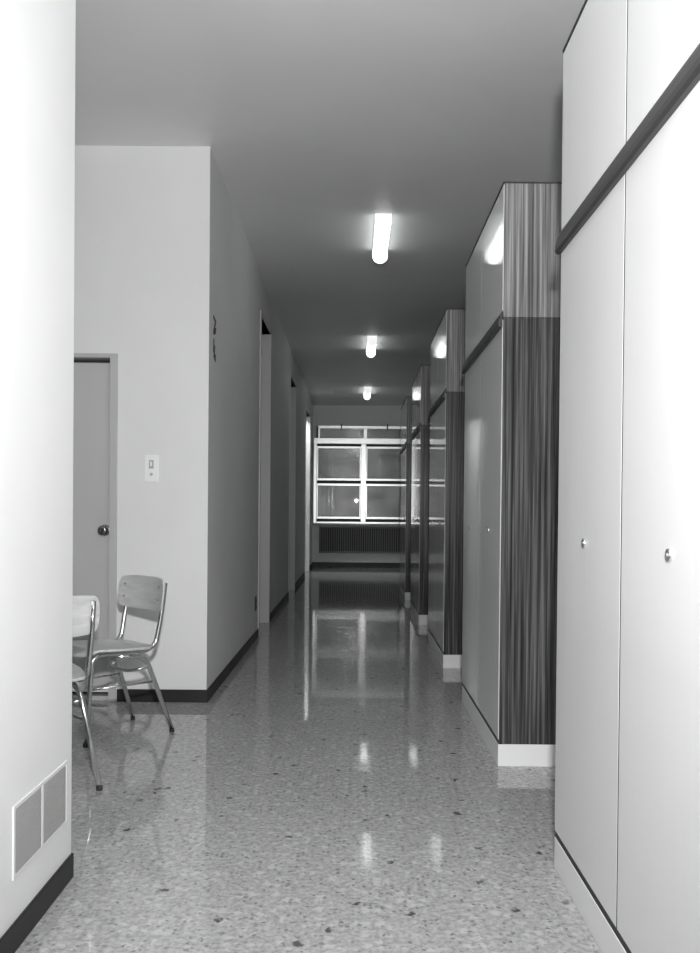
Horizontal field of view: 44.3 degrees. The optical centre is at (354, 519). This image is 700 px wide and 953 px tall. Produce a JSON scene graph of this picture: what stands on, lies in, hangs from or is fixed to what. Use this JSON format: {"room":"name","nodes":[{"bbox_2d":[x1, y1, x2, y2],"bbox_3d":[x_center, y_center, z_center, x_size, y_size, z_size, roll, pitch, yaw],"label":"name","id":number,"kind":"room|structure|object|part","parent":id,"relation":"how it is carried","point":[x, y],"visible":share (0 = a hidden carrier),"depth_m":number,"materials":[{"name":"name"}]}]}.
{"room":"school corridor","nodes":[
{"label":"school corridor","id":0,"kind":"room"},
{"bbox_2d":[0,0,75,937],"bbox_3d":[-0.976,-0.506,0.021,0.220,3.275,5.252,1,1,0],"label":"wall","id":1,"kind":"structure","parent":0,"point":[37,37],"depth_m":2.33,"materials":[{"name":"paint"}]},
{"bbox_2d":[0,853,73,952],"bbox_3d":[-0.875,1.095,0.037,0.009,0.075,5.252,1,1,0],"label":"baseboard","id":2,"kind":"structure","parent":1,"relation":"attached to","point":[31,915],"depth_m":2.36,"materials":[{"name":"black rubber"}]},
{"bbox_2d":[12,760,67,880],"bbox_3d":[-0.875,0.827,2.407,0.004,0.190,0.410,1,1,0],"label":"air vent","id":3,"kind":"object","parent":1,"relation":"in","point":[37,818],"visible":1,"depth_m":2.38,"materials":[{"name":"white metal"}]},
{"bbox_2d":[15,787,41,873],"bbox_3d":[-0.876,0.828,2.306,0.003,0.170,0.189,0,1,0],"label":"grille","id":4,"kind":"object","parent":3,"relation":"attached to","point":[28,811],"depth_m":2.30,"materials":[{"name":"grey metal"}]},
{"bbox_2d":[44,766,65,842],"bbox_3d":[-0.876,0.826,2.507,0.003,0.170,0.189,0,1,0],"label":"grille","id":5,"kind":"object","parent":3,"relation":"attached to","point":[55,783],"depth_m":2.50,"materials":[{"name":"grey metal"}]},
{"bbox_2d":[74,145,213,700],"bbox_3d":[-2.530,-0.574,5.149,3.330,3.275,0.150,1,1,0],"label":"wall","id":6,"kind":"structure","parent":0,"point":[144,215],"depth_m":5.07,"materials":[{"name":"paint"}]},
{"bbox_2d":[72,353,117,701],"bbox_3d":[-1.863,0.042,5.147,0.915,2.055,0.167,1,1,0],"label":"door","id":7,"kind":"structure","parent":6,"relation":"in","point":[95,406],"depth_m":5.13,"materials":[{"name":"paint"}]},
{"bbox_3d":[-1.493,0.062,5.101,0.068,0.068,0.070,0,1,0],"label":"knob","id":8,"kind":"part","parent":7,"relation":"part of","materials":[{"name":"silver metal"}]},
{"bbox_2d":[144,455,158,481],"bbox_3d":[-1.200,-0.303,5.065,0.084,0.160,0.024,1,1,0],"label":"light switch","id":9,"kind":"object","parent":6,"relation":"attached to","point":[151,462],"visible":1,"depth_m":5.07,"materials":[{"name":"white plastic"}]},
{"bbox_2d":[117,689,207,701],"bbox_3d":[-1.140,1.039,5.087,0.539,0.075,0.009,1,1,0],"label":"baseboard","id":10,"kind":"structure","parent":6,"relation":"attached to","point":[136,695],"depth_m":5.08,"materials":[{"name":"black rubber"}]},
{"bbox_2d":[211,157,312,683],"bbox_3d":[-0.940,-0.624,11.309,0.150,3.275,12.170,1,1,0],"label":"wall","id":11,"kind":"structure","parent":0,"point":[240,290],"depth_m":6.63,"materials":[{"name":"paint"}]},
{"bbox_2d":[213,315,215,361],"bbox_3d":[-0.859,-1.107,5.261,0.003,0.275,0.093,1,1,0],"label":"number","id":12,"kind":"object","parent":11,"relation":"attached to","point":[214,328],"depth_m":5.25,"materials":[{"name":"grey paint"}]},
{"bbox_2d":[207,564,311,700],"bbox_3d":[-0.874,0.977,11.251,0.009,0.075,12.320,1,1,0],"label":"baseboard","id":13,"kind":"structure","parent":11,"relation":"attached to","point":[223,675],"depth_m":6.48,"materials":[{"name":"black rubber"}]},
{"bbox_2d":[258,310,271,635],"bbox_3d":[-0.935,-0.424,8.236,0.162,2.940,0.970,1,1,0],"label":"door","id":14,"kind":"structure","parent":11,"relation":"in","point":[266,337],"depth_m":8.67,"materials":[{"name":"paint"}]},
{"bbox_2d":[288,373,296,590],"bbox_3d":[-0.935,-0.462,11.846,0.162,2.940,1.110,1,1,0],"label":"door","id":15,"kind":"structure","parent":11,"relation":"in","point":[293,390],"depth_m":12.35,"materials":[{"name":"paint"}]},
{"bbox_2d":[304,407,310,571],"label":"door","id":16,"kind":"structure","parent":11,"relation":"in","point":[307,419],"depth_m":16.24,"materials":[{"name":"paint"}]},
{"bbox_3d":[-0.935,-0.486,15.576,0.162,2.910,1.360,0,1,0],"label":"frame","id":17,"kind":"part","parent":16,"relation":"part of","materials":[{"name":"white plastic"}]},
{"bbox_2d":[15,567,601,952],"bbox_3d":[-1.385,1.100,7.412,6.050,0.100,20.400,1,1,0],"label":"floor","id":18,"kind":"structure","parent":0,"point":[338,791],"depth_m":3.23,"materials":[{"name":"stone"}]},
{"bbox_2d":[72,595,102,790],"bbox_3d":[-1.313,0.696,3.546,0.410,0.794,0.480,0,1,-38],"label":"chair","id":19,"kind":"object","parent":18,"relation":"on","point":[85,608],"visible":0.28,"depth_m":3.50,"materials":[{"name":"silver metal"}]},
{"bbox_3d":[-1.339,0.646,3.579,0.390,0.045,0.390,0,1,-38],"label":"seat","id":20,"kind":"part","parent":19,"relation":"part of","materials":[{"name":"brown wood"}]},
{"bbox_3d":[-1.205,0.388,3.408,0.410,0.172,0.055,0,1,-38],"label":"backrest","id":21,"kind":"part","parent":19,"relation":"part of","materials":[{"name":"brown wood"}]},
{"bbox_3d":[-1.152,0.875,3.579,0.332,0.418,0.030,1,1,41],"label":"leg","id":22,"kind":"part","parent":19,"relation":"part of","materials":[{"name":"silver metal"}]},
{"bbox_2d":[72,575,173,747],"bbox_3d":[-1.221,0.689,4.359,0.410,0.794,0.480,1,1,43],"label":"chair","id":23,"kind":"object","parent":18,"relation":"on","point":[135,591],"visible":0.87,"depth_m":4.38,"materials":[{"name":"wood"}]},
{"bbox_3d":[-1.249,0.639,4.327,0.390,0.045,0.390,1,1,43],"label":"seat","id":24,"kind":"part","parent":23,"relation":"part of","materials":[{"name":"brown wood"}]},
{"bbox_3d":[-1.279,0.864,4.517,0.030,0.418,0.332,1,1,32],"label":"leg","id":25,"kind":"part","parent":23,"relation":"part of","materials":[{"name":"silver metal"}]},
{"bbox_3d":[-1.102,0.378,4.480,0.410,0.172,0.055,1,1,43],"label":"backrest","id":26,"kind":"part","parent":23,"relation":"part of","materials":[{"name":"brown wood"}]},
{"bbox_3d":[-1.062,0.868,4.313,0.083,0.418,0.328,1,1,43],"label":"leg","id":27,"kind":"part","parent":23,"relation":"part of","materials":[{"name":"silver metal"}]},
{"bbox_2d":[400,397,411,599],"bbox_3d":[1.033,-0.280,11.698,0.799,2.613,1.318,1,1,0],"label":"wardrobe","id":28,"kind":"object","parent":18,"relation":"on","point":[406,410],"visible":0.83,"depth_m":11.05,"materials":[{"name":"grey"}]},
{"bbox_3d":[0.658,-0.041,12.029,0.015,1.879,0.649,0,1,0],"label":"door","id":29,"kind":"part","parent":28,"relation":"part of","materials":[{"name":"white laminate"}]},
{"bbox_3d":[0.669,-1.301,12.016,0.015,0.561,0.649,0,1,0],"label":"door","id":30,"kind":"part","parent":28,"relation":"part of","materials":[{"name":"white laminate"}]},
{"bbox_3d":[0.649,-0.978,11.690,0.019,0.070,1.318,0,1,0],"label":"handle rail","id":31,"kind":"part","parent":28,"relation":"part of","materials":[{"name":"grey"}]},
{"bbox_3d":[0.658,-0.034,11.371,0.015,1.879,0.649,0,1,0],"label":"door","id":32,"kind":"part","parent":28,"relation":"part of","materials":[{"name":"white laminate"}]},
{"bbox_3d":[0.669,-1.294,11.358,0.015,0.561,0.649,0,1,0],"label":"door","id":33,"kind":"part","parent":28,"relation":"part of","materials":[{"name":"white laminate"}]},
{"bbox_3d":[1.042,-0.019,11.054,0.777,1.904,0.018,0,1,0],"label":"panel","id":34,"kind":"part","parent":28,"relation":"part of","materials":[{"name":"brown wood"}]},
{"bbox_3d":[1.053,-1.275,11.041,0.777,0.593,0.018,0,1,0],"label":"panel","id":35,"kind":"part","parent":28,"relation":"part of","materials":[{"name":"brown wood"}]},
{"bbox_2d":[410,365,430,624],"bbox_3d":[1.033,-0.255,9.298,0.799,2.613,1.318,1,1,0],"label":"wardrobe","id":36,"kind":"object","parent":18,"relation":"on","point":[420,436],"visible":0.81,"depth_m":8.65,"materials":[{"name":"grey"}]},
{"bbox_3d":[0.658,-0.016,9.629,0.015,1.879,0.649,0,1,0],"label":"door","id":37,"kind":"part","parent":36,"relation":"part of","materials":[{"name":"white laminate"}]},
{"bbox_3d":[0.669,-1.276,9.616,0.015,0.561,0.649,0,1,0],"label":"door","id":38,"kind":"part","parent":36,"relation":"part of","materials":[{"name":"white laminate"}]},
{"bbox_3d":[0.649,-0.953,9.290,0.019,0.070,1.318,0,1,0],"label":"handle rail","id":39,"kind":"part","parent":36,"relation":"part of","materials":[{"name":"grey"}]},
{"bbox_3d":[0.658,-0.009,8.971,0.015,1.879,0.649,0,1,0],"label":"door","id":40,"kind":"part","parent":36,"relation":"part of","materials":[{"name":"white laminate"}]},
{"bbox_3d":[0.669,-1.269,8.958,0.015,0.561,0.649,0,1,0],"label":"door","id":41,"kind":"part","parent":36,"relation":"part of","materials":[{"name":"white laminate"}]},
{"bbox_3d":[1.042,0.006,8.654,0.777,1.904,0.018,0,1,0],"label":"panel","id":42,"kind":"part","parent":36,"relation":"part of","materials":[{"name":"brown wood"}]},
{"bbox_3d":[1.052,-1.250,8.641,0.777,0.593,0.018,0,1,0],"label":"panel","id":43,"kind":"part","parent":36,"relation":"part of","materials":[{"name":"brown wood"}]},
{"bbox_2d":[428,308,465,668],"bbox_3d":[1.033,-0.230,6.898,0.799,2.613,1.318,1,1,0],"label":"wardrobe","id":44,"kind":"object","parent":18,"relation":"on","point":[446,414],"visible":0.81,"depth_m":6.25,"materials":[{"name":"grey"}]},
{"bbox_3d":[0.657,0.009,7.229,0.015,1.879,0.649,0,1,0],"label":"door","id":45,"kind":"part","parent":44,"relation":"part of","materials":[{"name":"white laminate"}]},
{"bbox_3d":[0.668,-1.250,7.216,0.015,0.561,0.649,0,1,0],"label":"door","id":46,"kind":"part","parent":44,"relation":"part of","materials":[{"name":"white laminate"}]},
{"bbox_3d":[0.649,-0.928,6.891,0.019,0.070,1.318,0,1,0],"label":"handle rail","id":47,"kind":"part","parent":44,"relation":"part of","materials":[{"name":"grey"}]},
{"bbox_3d":[0.657,0.016,6.572,0.015,1.879,0.649,0,1,0],"label":"door","id":48,"kind":"part","parent":44,"relation":"part of","materials":[{"name":"white laminate"}]},
{"bbox_3d":[0.668,-1.244,6.558,0.015,0.561,0.649,0,1,0],"label":"door","id":49,"kind":"part","parent":44,"relation":"part of","materials":[{"name":"white laminate"}]},
{"bbox_3d":[1.052,-1.532,6.884,0.782,0.008,1.310,0,1,0],"label":"panel","id":50,"kind":"part","parent":44,"relation":"part of","materials":[{"name":"grey"}]},
{"bbox_3d":[1.041,0.032,6.255,0.777,1.904,0.018,0,1,0],"label":"panel","id":51,"kind":"part","parent":44,"relation":"part of","materials":[{"name":"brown wood"}]},
{"bbox_3d":[1.052,-1.225,6.241,0.777,0.593,0.018,0,1,0],"label":"panel","id":52,"kind":"part","parent":44,"relation":"part of","materials":[{"name":"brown wood"}]},
{"bbox_2d":[462,181,561,766],"bbox_3d":[1.032,-0.205,4.498,0.799,2.613,1.318,1,1,0],"label":"wardrobe","id":53,"kind":"object","parent":18,"relation":"on","point":[511,368],"visible":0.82,"depth_m":3.85,"materials":[{"name":"grey"}]},
{"bbox_3d":[0.657,0.035,4.830,0.015,1.879,0.649,0,1,0],"label":"door","id":54,"kind":"part","parent":53,"relation":"part of","materials":[{"name":"white laminate"}]},
{"bbox_3d":[0.668,-1.225,4.816,0.015,0.561,0.649,0,1,0],"label":"door","id":55,"kind":"part","parent":53,"relation":"part of","materials":[{"name":"white laminate"}]},
{"bbox_3d":[0.648,-0.902,4.491,0.019,0.070,1.318,0,1,0],"label":"handle rail","id":56,"kind":"part","parent":53,"relation":"part of","materials":[{"name":"grey"}]},
{"bbox_3d":[0.657,0.042,4.172,0.015,1.879,0.649,0,1,0],"label":"door","id":57,"kind":"part","parent":53,"relation":"part of","materials":[{"name":"white laminate"}]},
{"bbox_3d":[0.668,-1.218,4.158,0.015,0.561,0.649,0,1,0],"label":"door","id":58,"kind":"part","parent":53,"relation":"part of","materials":[{"name":"white laminate"}]},
{"bbox_3d":[1.052,-1.507,4.484,0.782,0.008,1.310,0,1,0],"label":"panel","id":59,"kind":"part","parent":53,"relation":"part of","materials":[{"name":"grey"}]},
{"bbox_3d":[1.041,0.057,3.855,0.777,1.904,0.018,0,1,0],"label":"panel","id":60,"kind":"part","parent":53,"relation":"part of","materials":[{"name":"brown wood"}]},
{"bbox_3d":[1.052,-1.200,3.842,0.777,0.593,0.018,0,1,0],"label":"panel","id":61,"kind":"part","parent":53,"relation":"part of","materials":[{"name":"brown wood"}]},
{"bbox_2d":[554,0,699,952],"bbox_3d":[1.032,-0.179,2.098,0.799,2.613,1.318,1,1,0],"label":"wardrobe","id":62,"kind":"object","parent":18,"relation":"on","point":[627,837],"visible":1,"depth_m":2.02,"materials":[{"name":"white"}]},
{"bbox_3d":[1.052,-1.482,2.084,0.782,0.008,1.310,0,1,0],"label":"panel","id":63,"kind":"part","parent":62,"relation":"part of","materials":[{"name":"grey"}]},
{"bbox_3d":[0.645,0.065,2.430,0.010,0.027,0.027,0,1,0],"label":"knob","id":64,"kind":"part","parent":62,"relation":"part of","materials":[{"name":"silver metal"}]},
{"bbox_3d":[0.657,0.060,2.430,0.015,1.879,0.649,0,1,0],"label":"door","id":65,"kind":"part","parent":62,"relation":"part of","materials":[{"name":"white laminate"}]},
{"bbox_3d":[0.668,-1.200,2.417,0.015,0.561,0.649,0,1,0],"label":"door","id":66,"kind":"part","parent":62,"relation":"part of","materials":[{"name":"white laminate"}]},
{"bbox_3d":[0.648,-0.877,2.091,0.019,0.070,1.318,0,1,0],"label":"handle rail","id":67,"kind":"part","parent":62,"relation":"part of","materials":[{"name":"grey wood"}]},
{"bbox_3d":[0.657,0.067,1.772,0.015,1.879,0.649,0,1,0],"label":"door","id":68,"kind":"part","parent":62,"relation":"part of","materials":[{"name":"white laminate"}]},
{"bbox_3d":[0.668,-1.193,1.758,0.015,0.561,0.649,0,1,0],"label":"door","id":69,"kind":"part","parent":62,"relation":"part of","materials":[{"name":"white laminate"}]},
{"bbox_3d":[0.645,0.072,1.772,0.010,0.027,0.027,0,1,0],"label":"knob","id":70,"kind":"part","parent":62,"relation":"part of","materials":[{"name":"silver metal"}]},
{"bbox_2d":[75,0,584,405],"bbox_3d":[-1.355,-2.274,7.377,6.050,0.100,20.400,1,1,0],"label":"ceiling","id":71,"kind":"structure","parent":0,"point":[318,119],"depth_m":4.77,"materials":[{"name":"paint"}]},
{"bbox_2d":[364,387,370,399],"bbox_3d":[0.220,-2.234,15.197,0.124,0.116,0.848,1,1,0],"label":"ceiling light","id":72,"kind":"object","parent":71,"relation":"attached to","point":[367,390],"visible":1,"depth_m":14.86,"materials":[{"name":"white plastic"}]},
{"bbox_2d":[364,392,370,398],"bbox_3d":[0.220,-2.231,15.197,0.112,0.098,0.824,0,1,0],"label":"diffuser","id":73,"kind":"object","parent":72,"relation":"attached to","point":[367,395],"depth_m":15.16,"materials":[{"name":"white plastic"}]},
{"bbox_2d":[366,336,376,357],"bbox_3d":[0.209,-2.189,10.898,0.124,0.116,0.848,1,1,0],"label":"ceiling light","id":74,"kind":"object","parent":71,"relation":"attached to","point":[371,340],"visible":1,"depth_m":10.64,"materials":[{"name":"white plastic"}]},
{"bbox_2d":[367,343,375,356],"bbox_3d":[0.209,-2.187,10.898,0.112,0.098,0.824,0,1,0],"label":"diffuser","id":75,"kind":"object","parent":74,"relation":"attached to","point":[371,347],"depth_m":10.85,"materials":[{"name":"white plastic"}]},
{"bbox_2d":[372,214,391,263],"bbox_3d":[0.204,-2.144,6.598,0.124,0.116,0.848,1,1,0],"label":"ceiling light","id":76,"kind":"object","parent":71,"relation":"attached to","point":[382,224],"visible":1,"depth_m":6.41,"materials":[{"name":"white"}]},
{"bbox_2d":[373,226,389,262],"bbox_3d":[0.204,-2.142,6.598,0.112,0.098,0.824,0,1,0],"label":"diffuser","id":77,"kind":"object","parent":76,"relation":"attached to","point":[381,233],"depth_m":6.56,"materials":[{"name":"white plastic"}]},
{"bbox_2d":[312,405,401,562],"bbox_3d":[-1.354,-0.693,17.494,5.620,3.275,0.200,1,1,0],"label":"wall","id":78,"kind":"structure","parent":0,"point":[327,415],"depth_m":17.38,"materials":[{"name":"paint"}]},
{"bbox_2d":[312,562,399,567],"bbox_3d":[0.287,0.910,17.406,2.311,0.100,0.009,1,1,0],"label":"baseboard","id":79,"kind":"structure","parent":78,"relation":"attached to","point":[314,564],"depth_m":17.40,"materials":[{"name":"black rubber"}]},
{"bbox_2d":[312,424,400,525],"bbox_3d":[0.098,-0.913,17.336,1.900,2.035,0.210,1,1,0],"label":"window","id":80,"kind":"structure","parent":78,"relation":"in","point":[363,501],"depth_m":17.30,"materials":[{"name":"silver metal"}]},
{"bbox_3d":[-0.329,-0.379,17.302,0.885,0.710,0.030,0,1,0],"label":"sash","id":81,"kind":"part","parent":80,"relation":"part of","materials":[{"name":"silver metal"}]},
{"bbox_3d":[-0.329,-0.379,17.302,0.845,0.650,0.006,0,1,0],"label":"pane","id":82,"kind":"part","parent":80,"relation":"part of","materials":[{"name":"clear glass"}]},
{"bbox_3d":[-0.323,-1.139,17.324,0.885,0.690,0.030,0,1,0],"label":"sash","id":83,"kind":"part","parent":80,"relation":"part of","materials":[{"name":"grey glass"}]},
{"bbox_3d":[-0.323,-1.139,17.324,0.845,0.630,0.006,0,1,0],"label":"pane","id":84,"kind":"part","parent":80,"relation":"part of","materials":[{"name":"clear glass"}]},
{"bbox_3d":[-0.265,-1.745,17.396,0.900,0.220,0.006,0,1,0],"label":"pane","id":85,"kind":"part","parent":80,"relation":"part of","materials":[{"name":"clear glass"}]},
{"bbox_3d":[0.089,0.089,17.322,1.900,0.030,0.160,0,1,0],"label":"sill","id":86,"kind":"part","parent":80,"relation":"part of","materials":[{"name":"paint"}]},
{"bbox_3d":[0.136,-1.771,17.392,1.760,0.260,0.080,0,1,0],"label":"transom frame","id":87,"kind":"part","parent":80,"relation":"part of","materials":[{"name":"silver metal"}]},
{"bbox_3d":[0.586,-0.371,17.302,0.735,0.710,0.030,0,1,0],"label":"sash","id":88,"kind":"part","parent":80,"relation":"part of","materials":[{"name":"silver metal"}]},
{"bbox_3d":[0.592,-1.131,17.324,0.735,0.690,0.030,0,1,0],"label":"sash","id":89,"kind":"part","parent":80,"relation":"part of","materials":[{"name":"silver metal"}]},
{"bbox_3d":[0.585,-1.737,17.396,0.700,0.220,0.006,0,1,0],"label":"pane","id":90,"kind":"part","parent":80,"relation":"part of","materials":[{"name":"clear glass"}]},
{"bbox_3d":[0.586,-0.371,17.302,0.695,0.650,0.006,0,1,0],"label":"pane","id":91,"kind":"part","parent":80,"relation":"part of","materials":[{"name":"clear glass"}]},
{"bbox_3d":[0.592,-1.131,17.324,0.695,0.630,0.006,0,1,0],"label":"pane","id":92,"kind":"part","parent":80,"relation":"part of","materials":[{"name":"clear glass"}]},
{"bbox_2d":[319,527,399,553],"bbox_3d":[0.301,0.406,17.347,2.050,0.530,0.113,1,1,0],"label":"radiator","id":93,"kind":"object","parent":78,"relation":"attached to","point":[386,540],"visible":0.73,"depth_m":17.37,"materials":[{"name":"grey metal"}]}
]}

